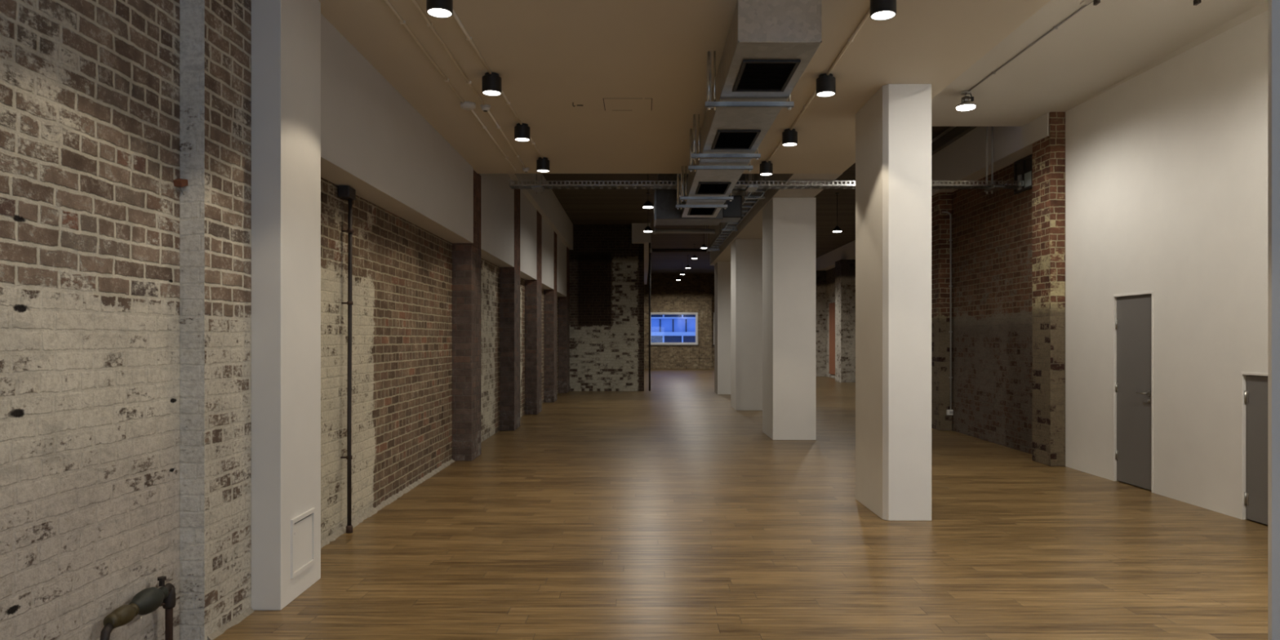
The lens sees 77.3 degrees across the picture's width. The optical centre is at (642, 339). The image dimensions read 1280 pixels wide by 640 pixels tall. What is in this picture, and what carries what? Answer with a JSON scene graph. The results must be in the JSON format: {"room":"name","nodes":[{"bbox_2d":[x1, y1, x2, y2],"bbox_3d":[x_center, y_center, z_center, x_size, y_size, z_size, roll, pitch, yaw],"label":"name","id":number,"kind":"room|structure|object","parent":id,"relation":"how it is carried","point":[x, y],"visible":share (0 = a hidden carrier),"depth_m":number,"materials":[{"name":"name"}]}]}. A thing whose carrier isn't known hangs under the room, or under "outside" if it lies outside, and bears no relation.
{"room":"empty loft space","nodes":[
{"label":"empty loft space","id":0,"kind":"room"},
{"bbox_2d":[0,0,179,639],"bbox_3d":[-2.590,-0.325,-0.090,0.300,3.850,8.620,0,0,0],"label":"wall","id":1,"kind":"structure","parent":0,"point":[90,89],"depth_m":3.51,"materials":[{"name":"brick"}]},
{"bbox_2d":[99,576,175,639],"bbox_3d":[-2.371,1.388,3.778,0.120,0.424,0.525,0,0,-7],"label":"pipe","id":2,"kind":"object","parent":1,"relation":"attached to","point":[147,601],"visible":1,"depth_m":3.79,"materials":[{"name":"metal"}]},
{"bbox_2d":[173,178,187,195],"bbox_3d":[-2.420,-0.799,4.192,0.053,0.094,0.065,0,0,0],"label":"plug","id":3,"kind":"object","parent":1,"relation":"attached to","point":[180,183],"visible":1,"depth_m":4.17,"materials":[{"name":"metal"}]},
{"bbox_2d":[179,0,251,639],"bbox_3d":[-2.515,-0.325,4.785,0.410,3.850,1.130,0,0,0],"label":"brick column","id":4,"kind":"structure","parent":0,"point":[215,35],"depth_m":4.30,"materials":[{"name":"brick"}]},
{"bbox_2d":[207,606,254,639],"bbox_3d":[-2.292,1.586,4.480,0.036,0.028,0.460,0,0,0],"label":"baseboard","id":5,"kind":"structure","parent":4,"relation":"attached to","point":[249,611],"depth_m":4.47,"materials":[{"name":"beige wood"}]},
{"bbox_2d":[320,177,558,540],"bbox_3d":[-2.650,-0.960,14.975,0.300,5.120,19.250,0,0,0],"label":"wall","id":6,"kind":"structure","parent":0,"point":[402,290],"depth_m":7.92,"materials":[{"name":"brick"}]},
{"bbox_2d":[337,186,355,533],"bbox_3d":[-2.447,0.170,6.610,0.104,2.860,0.160,0,0,0],"label":"pipe","id":7,"kind":"object","parent":6,"relation":"attached to","point":[345,193],"visible":1,"depth_m":6.62,"materials":[{"name":"metal"}]},
{"bbox_2d":[320,458,454,548],"bbox_3d":[-2.473,1.577,7.920,0.054,0.045,5.120,0,0,0],"label":"baseboard","id":8,"kind":"structure","parent":6,"relation":"attached to","point":[342,530],"depth_m":7.59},
{"bbox_2d":[320,13,473,243],"bbox_3d":[-2.360,-1.755,7.925,0.280,0.990,5.150,0,0,0],"label":"bulkhead","id":9,"kind":"object","parent":6,"relation":"attached to","point":[375,143],"visible":0.64,"depth_m":6.96,"materials":[{"name":"paint"}]},
{"bbox_2d":[558,246,569,393],"bbox_3d":[-2.369,-0.575,24.140,0.259,4.350,0.880,0,0,0],"label":"brick pilaster","id":10,"kind":"object","parent":6,"relation":"attached to","point":[563,301],"visible":0.76,"depth_m":23.70,"materials":[{"name":"brown brick"}]},
{"bbox_2d":[479,173,514,266],"bbox_3d":[-2.373,-2.005,12.560,0.255,1.490,2.880,0,0,0],"label":"wall","id":11,"kind":"structure","parent":0,"point":[497,197],"depth_m":12.40,"materials":[{"name":"paint"}]},
{"bbox_2d":[520,189,537,279],"bbox_3d":[-2.373,-2.005,15.840,0.255,1.490,2.320,0,0,0],"label":"bay","id":12,"kind":"object","parent":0,"point":[528,213],"visible":0.64,"depth_m":15.78,"materials":[{"name":"paint"}]},
{"bbox_2d":[507,173,573,249],"bbox_3d":[-2.315,-3.135,17.735,0.370,0.770,13.730,0,0,0],"label":"bulkhead","id":13,"kind":"object","parent":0,"point":[546,203],"visible":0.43,"depth_m":18.57,"materials":[{"name":"paint"}]},
{"bbox_2d":[542,217,554,289],"bbox_3d":[-2.373,-2.005,19.050,0.255,1.490,2.500,0,0,0],"label":"bay","id":14,"kind":"object","parent":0,"point":[548,233],"visible":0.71,"depth_m":19.06,"materials":[{"name":"paint"}]},
{"bbox_2d":[556,235,566,296],"bbox_3d":[-2.373,-2.005,22.350,0.255,1.490,2.700,0,0,0],"label":"bay","id":15,"kind":"object","parent":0,"point":[561,246],"visible":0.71,"depth_m":22.12,"materials":[{"name":"paint"}]},
{"bbox_2d":[569,224,644,391],"bbox_3d":[-1.375,-0.960,33.800,2.850,5.120,18.400,0,0,0],"label":"wall","id":16,"kind":"structure","parent":0,"point":[606,269],"depth_m":24.60,"materials":[{"name":"brick"}]},
{"bbox_2d":[644,273,714,368],"bbox_3d":[4.125,-0.960,43.175,8.150,5.120,0.350,0,0,0],"label":"wall","id":17,"kind":"structure","parent":0,"point":[668,294],"depth_m":43.00,"materials":[{"name":"brick"}]},
{"bbox_2d":[648,312,698,346],"bbox_3d":[1.660,-0.545,43.025,2.740,1.790,0.150,0,0,0],"label":"window","id":18,"kind":"structure","parent":17,"relation":"in","point":[695,344],"depth_m":42.99,"materials":[{"name":"white paint"}]},
{"bbox_2d":[712,312,714,346],"bbox_3d":[5.140,-0.545,43.025,2.740,1.790,0.150,0,0,0],"label":"window","id":19,"kind":"structure","parent":17,"relation":"in","point":[713,313],"depth_m":42.99,"materials":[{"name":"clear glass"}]},
{"bbox_2d":[318,0,1050,173],"bbox_3d":[-0.145,-2.975,3.235,5.710,1.450,15.270,0,0,0],"label":"ceiling","id":20,"kind":"structure","parent":0,"point":[548,56],"depth_m":6.54,"materials":[{"name":"paint"}]},
{"bbox_2d":[384,0,464,102],"bbox_3d":[-1.695,-2.240,5.025,0.036,0.021,5.050,0,0,0],"label":"conduit","id":21,"kind":"object","parent":20,"relation":"attached to","point":[402,22],"visible":1,"depth_m":6.10,"materials":[{"name":"white metal"}]},
{"bbox_2d":[426,0,453,17],"bbox_3d":[-1.300,-2.170,5.130,0.164,0.160,0.164,0,0,0],"label":"recessed light","id":22,"kind":"object","parent":20,"relation":"in","point":[434,8],"visible":1,"depth_m":5.09,"materials":[{"name":"black metal"}]},
{"bbox_2d":[411,0,484,105],"bbox_3d":[-1.513,-2.240,5.060,0.036,0.021,5.120,0,0,0],"label":"conduit","id":23,"kind":"object","parent":20,"relation":"attached to","point":[428,24],"visible":1,"depth_m":6.11,"materials":[{"name":"white metal"}]},
{"bbox_2d":[460,101,475,110],"bbox_3d":[-1.665,-2.224,7.640,0.143,0.052,0.143,0,0,0],"label":"junction box","id":24,"kind":"object","parent":20,"relation":"attached to","point":[467,105],"visible":1,"depth_m":7.59,"materials":[{"name":"white plastic"}]},
{"bbox_2d":[453,9,491,74],"bbox_3d":[-1.290,-2.240,5.965,0.036,0.024,1.530,0,0,0],"label":"conduit","id":25,"kind":"object","parent":20,"relation":"attached to","point":[468,38],"visible":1,"depth_m":5.97,"materials":[{"name":"white metal"}]},
{"bbox_2d":[480,104,490,111],"bbox_3d":[-1.513,-2.223,7.710,0.100,0.054,0.100,0,0,0],"label":"smoke detector","id":26,"kind":"object","parent":20,"relation":"attached to","point":[485,108],"visible":1,"depth_m":7.68,"materials":[{"name":"white plastic"}]},
{"bbox_2d":[481,71,501,96],"bbox_3d":[-1.280,-2.170,6.800,0.164,0.160,0.164,0,0,0],"label":"recessed light","id":27,"kind":"object","parent":20,"relation":"in","point":[491,83],"visible":1,"depth_m":6.74,"materials":[{"name":"black metal"}]},
{"bbox_2d":[471,109,515,170],"bbox_3d":[-1.673,-2.240,9.175,0.036,0.021,2.850,0,0,0],"label":"conduit","id":28,"kind":"object","parent":20,"relation":"attached to","point":[473,111],"visible":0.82,"depth_m":8.85,"materials":[{"name":"beige metal"}]},
{"bbox_2d":[487,111,525,168],"bbox_3d":[-1.522,-2.240,9.125,0.036,0.021,2.650,0,0,0],"label":"conduit","id":29,"kind":"object","parent":20,"relation":"attached to","point":[499,127],"visible":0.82,"depth_m":8.84,"materials":[{"name":"beige metal"}]},
{"bbox_2d":[501,88,522,124],"bbox_3d":[-1.270,-2.240,7.595,0.036,0.024,1.450,0,0,0],"label":"conduit","id":30,"kind":"object","parent":20,"relation":"attached to","point":[508,103],"visible":0.76,"depth_m":7.68,"materials":[{"name":"beige metal"}]},
{"bbox_2d":[514,123,529,142],"bbox_3d":[-1.260,-2.170,8.390,0.164,0.160,0.164,0,0,0],"label":"recessed light","id":31,"kind":"object","parent":20,"relation":"in","point":[522,132],"visible":0.99,"depth_m":8.33,"materials":[{"name":"black metal"}]},
{"bbox_2d":[522,167,529,172],"bbox_3d":[-1.530,-2.223,10.520,0.100,0.054,0.100,0,0,0],"label":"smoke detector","id":32,"kind":"object","parent":20,"relation":"attached to","point":[526,169],"visible":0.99,"depth_m":10.49,"materials":[{"name":"white plastic"}]},
{"bbox_2d":[529,136,543,158],"bbox_3d":[-1.248,-2.240,9.170,0.036,0.024,1.420,0,0,1],"label":"conduit","id":33,"kind":"object","parent":20,"relation":"attached to","point":[531,139],"visible":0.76,"depth_m":9.30,"materials":[{"name":"beige metal"}]},
{"bbox_2d":[536,157,549,172],"bbox_3d":[-1.235,-2.170,9.950,0.164,0.160,0.164,0,0,0],"label":"recessed light","id":34,"kind":"object","parent":20,"relation":"in","point":[542,164],"visible":1,"depth_m":9.88,"materials":[{"name":"black metal"}]},
{"bbox_2d":[602,97,652,111],"bbox_3d":[-0.139,-2.249,7.670,0.463,0.002,0.400,0,0,0],"label":"ceiling hatch","id":35,"kind":"object","parent":20,"relation":"attached to","point":[602,98],"visible":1,"depth_m":7.47,"materials":[{"name":"white paint"}]},
{"bbox_2d":[680,165,733,201],"bbox_3d":[0.835,-2.021,10.400,0.690,0.458,0.040,0,0,0],"label":"hanger","id":36,"kind":"object","parent":20,"relation":"hanging from","point":[682,197],"visible":0.91,"depth_m":10.38,"materials":[{"name":"grey metal"}]},
{"bbox_2d":[688,128,753,171],"bbox_3d":[0.835,-2.021,8.550,0.690,0.458,0.040,0,0,0],"label":"hanger","id":37,"kind":"object","parent":20,"relation":"hanging from","point":[691,167],"visible":0.79,"depth_m":8.53,"materials":[{"name":"silver metal"}]},
{"bbox_2d":[691,114,760,159],"bbox_3d":[0.835,-2.021,8.000,0.690,0.458,0.040,0,0,0],"label":"hanger","id":38,"kind":"object","parent":20,"relation":"hanging from","point":[694,155],"visible":0.91,"depth_m":7.98,"materials":[{"name":"silver metal"}]},
{"bbox_2d":[705,50,794,110],"bbox_3d":[0.835,-2.021,6.250,0.690,0.458,0.040,0,0,0],"label":"hanger","id":39,"kind":"object","parent":20,"relation":"hanging from","point":[789,104],"visible":0.89,"depth_m":6.23,"materials":[{"name":"silver metal"}]},
{"bbox_2d":[760,160,773,175],"bbox_3d":[1.570,-2.170,10.150,0.164,0.160,0.164,0,0,0],"label":"recessed light","id":40,"kind":"object","parent":20,"relation":"in","point":[766,168],"visible":1,"depth_m":10.09,"materials":[{"name":"black metal"}]},
{"bbox_2d":[765,140,782,162],"bbox_3d":[1.577,-2.240,9.375,0.039,0.024,1.410,0,0,0],"label":"conduit","id":41,"kind":"object","parent":20,"relation":"attached to","point":[780,142],"visible":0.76,"depth_m":9.48,"materials":[{"name":"grey metal"}]},
{"bbox_2d":[782,128,797,146],"bbox_3d":[1.585,-2.170,8.600,0.164,0.160,0.164,0,0,0],"label":"recessed light","id":42,"kind":"object","parent":20,"relation":"in","point":[789,137],"visible":1,"depth_m":8.54,"materials":[{"name":"black metal"}]},
{"bbox_2d":[790,88,816,129],"bbox_3d":[1.575,-2.240,7.715,0.036,0.024,1.630,0,0,0],"label":"conduit","id":43,"kind":"object","parent":20,"relation":"attached to","point":[806,106],"visible":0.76,"depth_m":7.75,"materials":[{"name":"beige metal"}]},
{"bbox_2d":[816,73,835,97],"bbox_3d":[1.566,-2.170,6.830,0.164,0.160,0.164,0,0,0],"label":"recessed light","id":44,"kind":"object","parent":20,"relation":"in","point":[825,84],"visible":0.99,"depth_m":6.77,"materials":[{"name":"black metal"}]},
{"bbox_2d":[826,8,870,75],"bbox_3d":[1.561,-2.240,6.000,0.036,0.024,1.520,0,0,0],"label":"conduit","id":45,"kind":"object","parent":20,"relation":"attached to","point":[850,40],"visible":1,"depth_m":5.99,"materials":[{"name":"white metal"}]},
{"bbox_2d":[870,0,896,20],"bbox_3d":[1.556,-2.170,5.170,0.164,0.160,0.164,0,0,0],"label":"recessed light","id":46,"kind":"object","parent":20,"relation":"in","point":[880,10],"visible":1,"depth_m":5.12,"materials":[{"name":"black metal"}]},
{"bbox_2d":[213,368,1267,639],"bbox_3d":[2.900,1.660,19.350,12.200,0.120,47.900,0,0,0],"label":"floor","id":47,"kind":"structure","parent":0,"point":[668,511],"depth_m":6.20,"materials":[{"name":"brown wood"}]},
{"bbox_2d":[251,0,320,609],"bbox_3d":[-2.217,-0.325,5.035,0.185,3.850,0.630,0,0,0],"label":"column","id":48,"kind":"structure","parent":47,"relation":"on","point":[286,34],"depth_m":4.77,"materials":[{"name":"white paint"}]},
{"bbox_2d":[452,169,480,461],"bbox_3d":[-2.369,-0.335,10.810,0.259,3.870,0.620,0,0,0],"label":"brick pilaster","id":49,"kind":"object","parent":47,"relation":"on","point":[466,257],"visible":0.66,"depth_m":10.50,"materials":[{"name":"brown brick"}]},
{"bbox_2d":[499,189,519,430],"bbox_3d":[-2.369,-0.575,14.340,0.259,4.350,0.680,0,0,0],"label":"brick pilaster","id":50,"kind":"object","parent":47,"relation":"on","point":[509,277],"visible":0.62,"depth_m":14.00,"materials":[{"name":"brown brick"}]},
{"bbox_2d":[524,210,542,414],"bbox_3d":[-2.369,-0.575,17.400,0.259,4.350,0.800,0,0,0],"label":"brick pilaster","id":51,"kind":"object","parent":47,"relation":"on","point":[533,288],"visible":0.76,"depth_m":17.00,"materials":[{"name":"brown brick"}]},
{"bbox_2d":[543,231,556,402],"bbox_3d":[-2.369,-0.575,20.650,0.259,4.350,0.700,0,0,0],"label":"brick pilaster","id":52,"kind":"object","parent":47,"relation":"on","point":[549,295],"visible":0.76,"depth_m":20.30,"materials":[{"name":"brown brick"}]},
{"bbox_2d":[648,242,650,391],"bbox_3d":[0.220,-0.680,24.400,0.058,4.520,0.058,0,0,0],"label":"drain pipe","id":53,"kind":"object","parent":47,"relation":"on","point":[649,242],"visible":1,"depth_m":24.37,"materials":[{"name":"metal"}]},
{"bbox_2d":[699,273,711,368],"bbox_3d":[3.400,-0.960,42.910,0.640,5.120,0.180,0,0,0],"label":"pier","id":54,"kind":"object","parent":47,"relation":"on","point":[705,279],"visible":0.93,"depth_m":42.82,"materials":[{"name":"brick"}]},
{"bbox_2d":[714,261,730,394],"bbox_3d":[2.450,-0.325,23.700,0.540,3.850,1.000,0,0,0],"label":"column","id":55,"kind":"structure","parent":47,"relation":"on","point":[722,268],"depth_m":23.20,"materials":[{"name":"white paint"}]},
{"bbox_2d":[730,239,762,410],"bbox_3d":[2.410,-0.325,18.500,0.620,3.850,1.000,0,0,0],"label":"column","id":56,"kind":"structure","parent":47,"relation":"on","point":[746,255],"depth_m":18.00,"materials":[{"name":"white paint"}]},
{"bbox_2d":[762,197,816,439],"bbox_3d":[2.413,-0.325,13.250,0.686,3.850,1.100,0,0,0],"label":"column","id":57,"kind":"structure","parent":47,"relation":"on","point":[788,224],"depth_m":12.70,"materials":[{"name":"white paint"}]},
{"bbox_2d":[816,270,826,376],"bbox_3d":[7.625,-0.675,34.850,0.549,4.550,0.900,0,0,0],"label":"brick pier","id":58,"kind":"object","parent":47,"relation":"on","point":[820,274],"visible":0.57,"depth_m":34.40,"materials":[{"name":"beige brick"}]},
{"bbox_2d":[835,259,855,382],"bbox_3d":[7.625,-0.675,30.050,0.549,4.550,0.900,0,0,0],"label":"brick pier","id":59,"kind":"object","parent":47,"relation":"on","point":[845,269],"visible":0.86,"depth_m":29.60,"materials":[{"name":"beige brick"}]},
{"bbox_2d":[855,84,931,520],"bbox_3d":[2.340,-0.325,7.525,0.420,3.850,0.950,0,0,0],"label":"column","id":60,"kind":"structure","parent":47,"relation":"on","point":[893,129],"depth_m":7.05,"materials":[{"name":"white paint"}]},
{"bbox_2d":[931,192,951,430],"bbox_3d":[5.304,-0.485,14.300,0.229,4.170,0.600,0,0,0],"label":"brick pier","id":61,"kind":"object","parent":47,"relation":"on","point":[940,202],"visible":0.8,"depth_m":14.00,"materials":[{"name":"brown brick"}]},
{"bbox_2d":[942,211,953,415],"bbox_3d":[5.353,-0.454,13.975,0.225,3.559,0.048,0,0,0],"label":"conduit","id":62,"kind":"object","parent":61,"relation":"attached to","point":[948,412],"visible":1,"depth_m":13.97,"materials":[{"name":"grey metal"}]},
{"bbox_2d":[946,409,953,415],"bbox_3d":[5.390,1.278,13.976,0.150,0.095,0.042,0,0,0],"label":"socket","id":63,"kind":"object","parent":62,"relation":"attached to","point":[948,412],"depth_m":13.96,"materials":[{"name":"white plastic"}]},
{"bbox_2d":[1032,111,1065,466],"bbox_3d":[5.225,-0.630,10.295,0.190,4.460,0.470,0,0,0],"label":"brick pier","id":64,"kind":"object","parent":47,"relation":"on","point":[1048,153],"visible":1,"depth_m":10.06,"materials":[{"name":"brown brick"}]},
{"bbox_2d":[542,126,950,273],"bbox_3d":[3.000,-3.660,27.085,12.000,0.280,32.430,0,0,0],"label":"ceiling","id":65,"kind":"structure","parent":0,"point":[582,206],"depth_m":22.69,"materials":[{"name":"black paint"}]},
{"bbox_2d":[631,222,650,284],"bbox_3d":[-0.040,-3.230,33.625,0.560,0.580,18.750,0,0,0],"label":"bulkhead","id":66,"kind":"object","parent":65,"relation":"attached to","point":[638,236],"depth_m":24.25,"materials":[{"name":"paint"}]},
{"bbox_2d":[642,173,653,208],"bbox_3d":[0.110,-3.051,15.750,0.216,0.938,0.216,0,0,0],"label":"pendant lamp","id":67,"kind":"object","parent":65,"relation":"hanging from","point":[647,204],"visible":0.88,"depth_m":15.69,"materials":[{"name":"black metal"}]},
{"bbox_2d":[643,192,652,232],"bbox_3d":[0.135,-3.051,19.300,0.216,0.938,0.216,0,0,0],"label":"pendant lamp","id":68,"kind":"object","parent":65,"relation":"hanging from","point":[647,229],"visible":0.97,"depth_m":19.25,"materials":[{"name":"black metal"}]},
{"bbox_2d":[648,218,709,252],"bbox_3d":[1.075,-3.027,23.400,1.750,0.986,0.135,0,0,0],"label":"hanger","id":69,"kind":"object","parent":65,"relation":"hanging from","point":[651,250],"visible":0.85,"depth_m":23.36,"materials":[{"name":"metal"}]},
{"bbox_2d":[652,225,715,234],"bbox_3d":[0.920,-2.930,17.800,1.400,1.179,0.122,0,0,0],"label":"pipe","id":70,"kind":"object","parent":65,"relation":"hanging from","point":[655,231],"visible":0.74,"depth_m":17.76,"materials":[{"name":"grey metal"}]},
{"bbox_2d":[691,244,697,258],"bbox_3d":[1.931,-3.251,29.703,0.216,0.538,0.216,0,0,0],"label":"pendant lamp","id":71,"kind":"object","parent":65,"relation":"hanging from","point":[694,256],"visible":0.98,"depth_m":29.65,"materials":[{"name":"black metal"}]},
{"bbox_2d":[675,173,727,208],"bbox_3d":[0.815,-2.656,11.020,0.710,1.728,0.040,0,0,0],"label":"hanger","id":72,"kind":"object","parent":65,"relation":"hanging from","point":[677,206],"visible":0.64,"depth_m":11.01,"materials":[{"name":"grey metal"}]},
{"bbox_2d":[653,0,822,226],"bbox_3d":[0.873,-2.100,9.097,1.375,0.490,8.126,0,0,0],"label":"air duct","id":73,"kind":"object","parent":72,"relation":"hanging from","point":[770,44],"visible":0.85,"depth_m":5.99,"materials":[{"name":"silver metal"}]},
{"bbox_2d":[679,184,680,196],"bbox_3d":[0.537,-2.075,11.200,0.075,0.150,0.120,0,0,0],"label":"control box","id":74,"kind":"object","parent":73,"relation":"attached to","point":[679,184],"visible":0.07,"depth_m":11.14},
{"bbox_2d":[687,208,716,215],"bbox_3d":[0.868,-1.864,11.600,0.385,0.012,0.800,0,0,0],"label":"grille","id":75,"kind":"object","parent":73,"relation":"attached to","point":[691,211],"depth_m":11.72,"materials":[{"name":"black metal"}]},
{"bbox_2d":[694,182,731,194],"bbox_3d":[0.868,-1.864,9.905,0.385,0.012,0.730,0,0,0],"label":"grille","id":76,"kind":"object","parent":73,"relation":"attached to","point":[700,188],"depth_m":9.89,"materials":[{"name":"black metal"}]},
{"bbox_2d":[711,130,760,149],"bbox_3d":[0.868,-1.864,7.500,0.385,0.012,0.680,0,0,0],"label":"grille","id":77,"kind":"object","parent":73,"relation":"attached to","point":[720,140],"depth_m":7.47,"materials":[{"name":"black metal"}]},
{"bbox_2d":[732,60,800,92],"bbox_3d":[0.868,-1.864,5.685,0.385,0.012,0.650,0,0,0],"label":"grille","id":78,"kind":"object","parent":73,"relation":"attached to","point":[749,76],"depth_m":5.66,"materials":[{"name":"black metal"}]},
{"bbox_2d":[657,173,748,195],"bbox_3d":[1.090,-3.067,14.550,1.620,0.895,0.560,0,0,0],"label":"duct","id":79,"kind":"object","parent":65,"relation":"hanging from","point":[660,176],"visible":0.29,"depth_m":14.30,"materials":[{"name":"grey metal"}]},
{"bbox_2d":[700,233,706,248],"bbox_3d":[2.026,-3.251,26.316,0.216,0.538,0.216,0,0,0],"label":"pendant lamp","id":80,"kind":"object","parent":65,"relation":"hanging from","point":[703,246],"visible":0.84,"depth_m":26.29,"materials":[{"name":"black metal"}]},
{"bbox_2d":[706,173,767,252],"bbox_3d":[1.830,-2.890,16.900,0.340,1.260,9.000,0,0,0],"label":"cable tray","id":81,"kind":"object","parent":65,"relation":"hanging from","point":[750,199],"visible":0.74,"depth_m":15.60,"materials":[{"name":"metal"}]},
{"bbox_2d":[509,126,1024,194],"bbox_3d":[1.751,-2.812,11.410,7.262,1.420,0.360,0,0,0],"label":"cable tray","id":82,"kind":"object","parent":65,"relation":"hanging from","point":[991,187],"visible":0.74,"depth_m":11.36,"materials":[{"name":"grey metal"}]},
{"bbox_2d":[509,186,1022,189],"bbox_3d":[1.750,-2.164,11.400,7.260,0.004,0.236,0,0,0],"label":"tray","id":83,"kind":"object","parent":82,"relation":"on","point":[512,187],"depth_m":11.39,"materials":[{"name":"grey metal"}]},
{"bbox_2d":[710,173,842,265],"bbox_3d":[2.390,-2.885,17.635,0.660,1.270,13.530,0,0,0],"label":"ceiling beam","id":84,"kind":"structure","parent":65,"relation":"attached to","point":[750,227],"depth_m":14.60,"materials":[{"name":"paint"}]},
{"bbox_2d":[816,240,855,270],"bbox_3d":[7.725,-3.235,28.850,0.350,0.570,28.300,0,0,0],"label":"bulkhead","id":85,"kind":"object","parent":65,"relation":"attached to","point":[827,261],"visible":0.07,"depth_m":31.27,"materials":[{"name":"paint"}]},
{"bbox_2d":[832,192,841,232],"bbox_3d":[4.700,-3.051,19.300,0.216,0.938,0.216,0,0,0],"label":"pendant lamp","id":86,"kind":"object","parent":65,"relation":"hanging from","point":[837,229],"visible":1,"depth_m":19.27,"materials":[{"name":"black metal"}]},
{"bbox_2d":[826,267,835,377],"bbox_3d":[8.050,-0.960,28.850,0.300,5.120,28.300,0,0,0],"label":"wall","id":87,"kind":"structure","parent":0,"point":[830,273],"depth_m":33.88,"materials":[{"name":"brick"}]},
{"bbox_2d":[829,302,835,374],"bbox_3d":[7.870,-0.025,32.500,0.059,2.950,2.200,0,0,0],"label":"panel","id":88,"kind":"object","parent":87,"relation":"attached to","point":[832,305],"visible":0.44,"depth_m":33.04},
{"bbox_2d":[951,163,1032,453],"bbox_3d":[5.570,-0.960,12.380,0.300,5.120,4.640,0,0,0],"label":"brick wall","id":89,"kind":"structure","parent":0,"point":[992,234],"depth_m":12.34,"materials":[{"name":"brown brick"}]},
{"bbox_2d":[1013,153,1032,194],"bbox_3d":[5.395,-2.333,11.330,0.050,0.465,0.560,0,0,0],"label":"window","id":90,"kind":"structure","parent":89,"relation":"in","point":[1023,167],"depth_m":11.31,"materials":[{"name":"glass"}]},
{"bbox_2d":[931,0,1257,126],"bbox_3d":[4.205,-3.280,3.175,2.990,0.840,15.150,0,0,0],"label":"ceiling","id":91,"kind":"structure","parent":0,"point":[1100,46],"depth_m":8.10,"materials":[{"name":"paint"}]},
{"bbox_2d":[955,90,976,111],"bbox_3d":[3.740,-2.759,9.250,0.224,0.203,0.224,0,0,0],"label":"lamp","id":92,"kind":"object","parent":91,"relation":"hanging from","point":[966,104],"visible":1,"depth_m":9.22,"materials":[{"name":"metal"}]},
{"bbox_2d":[960,96,970,103],"bbox_3d":[3.740,-2.765,9.250,0.102,0.070,0.102,0,0,0],"label":"socket","id":93,"kind":"object","parent":92,"relation":"in","point":[965,99],"depth_m":9.22,"materials":[{"name":"metal"}]},
{"bbox_2d":[931,112,1048,195],"bbox_3d":[5.365,-3.045,12.350,0.510,0.950,4.500,0,0,0],"label":"bulkhead","id":94,"kind":"object","parent":91,"relation":"attached to","point":[964,158],"visible":0.43,"depth_m":12.14,"materials":[{"name":"paint"}]},
{"bbox_2d":[931,126,977,155],"bbox_3d":[5.065,-3.320,12.735,0.090,0.160,3.730,0,0,0],"label":"ceiling beam","id":95,"kind":"structure","parent":94,"relation":"attached to","point":[957,132],"depth_m":13.10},
{"bbox_2d":[968,0,1093,91],"bbox_3d":[3.770,-2.850,7.945,0.036,0.021,2.490,0,0,-1],"label":"conduit","id":96,"kind":"object","parent":91,"relation":"attached to","point":[1084,6],"visible":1,"depth_m":7.71,"materials":[{"name":"metal"}]},
{"bbox_2d":[1080,0,1267,5],"bbox_3d":[4.505,-2.831,6.730,1.570,0.058,0.140,0,0,0],"label":"rail","id":97,"kind":"object","parent":91,"relation":"attached to","point":[1095,2],"visible":0.99,"depth_m":6.75,"materials":[{"name":"paint"}]},
{"bbox_2d":[1065,10,1267,519],"bbox_3d":[5.470,-0.630,2.830,0.300,4.460,14.460,0,0,0],"label":"wall","id":98,"kind":"structure","parent":0,"point":[1166,166],"depth_m":7.94,"materials":[{"name":"white paint"}]},
{"bbox_2d":[1112,291,1153,493],"bbox_3d":[5.355,0.550,8.685,0.160,2.100,0.710,0,0,0],"label":"door","id":99,"kind":"structure","parent":98,"relation":"in","point":[1132,313],"depth_m":8.72,"materials":[{"name":"paint"}]},
{"bbox_2d":[1070,2,1267,109],"bbox_3d":[5.280,-2.815,7.625,0.080,0.090,4.850,0,0,0],"label":"trim","id":100,"kind":"structure","parent":98,"relation":"attached to","point":[1257,10],"depth_m":7.50,"materials":[{"name":"paint"}]},
{"bbox_2d":[1240,372,1267,524],"bbox_3d":[5.375,0.945,6.760,0.121,1.310,0.700,0,0,0],"label":"door","id":101,"kind":"structure","parent":98,"relation":"in","point":[1254,385],"depth_m":6.98,"materials":[{"name":"paint"}]},
{"bbox_2d":[1267,0,1279,639],"bbox_3d":[4.293,-0.630,4.162,2.055,4.460,0.025,0,0,0],"label":"wall","id":102,"kind":"structure","parent":0,"point":[1273,6],"depth_m":4.15,"materials":[{"name":"white paint"}]},
{"label":"outside","id":103,"kind":"structure","parent":0,"visible":0},
{"bbox_2d":[650,314,695,342],"bbox_3d":[4.000,-2.900,62.800,24.000,15.000,6.400,0,0,0],"label":"office building","id":104,"kind":"structure","parent":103,"point":[664,328],"depth_m":59.92,"materials":[{"name":"glass"}]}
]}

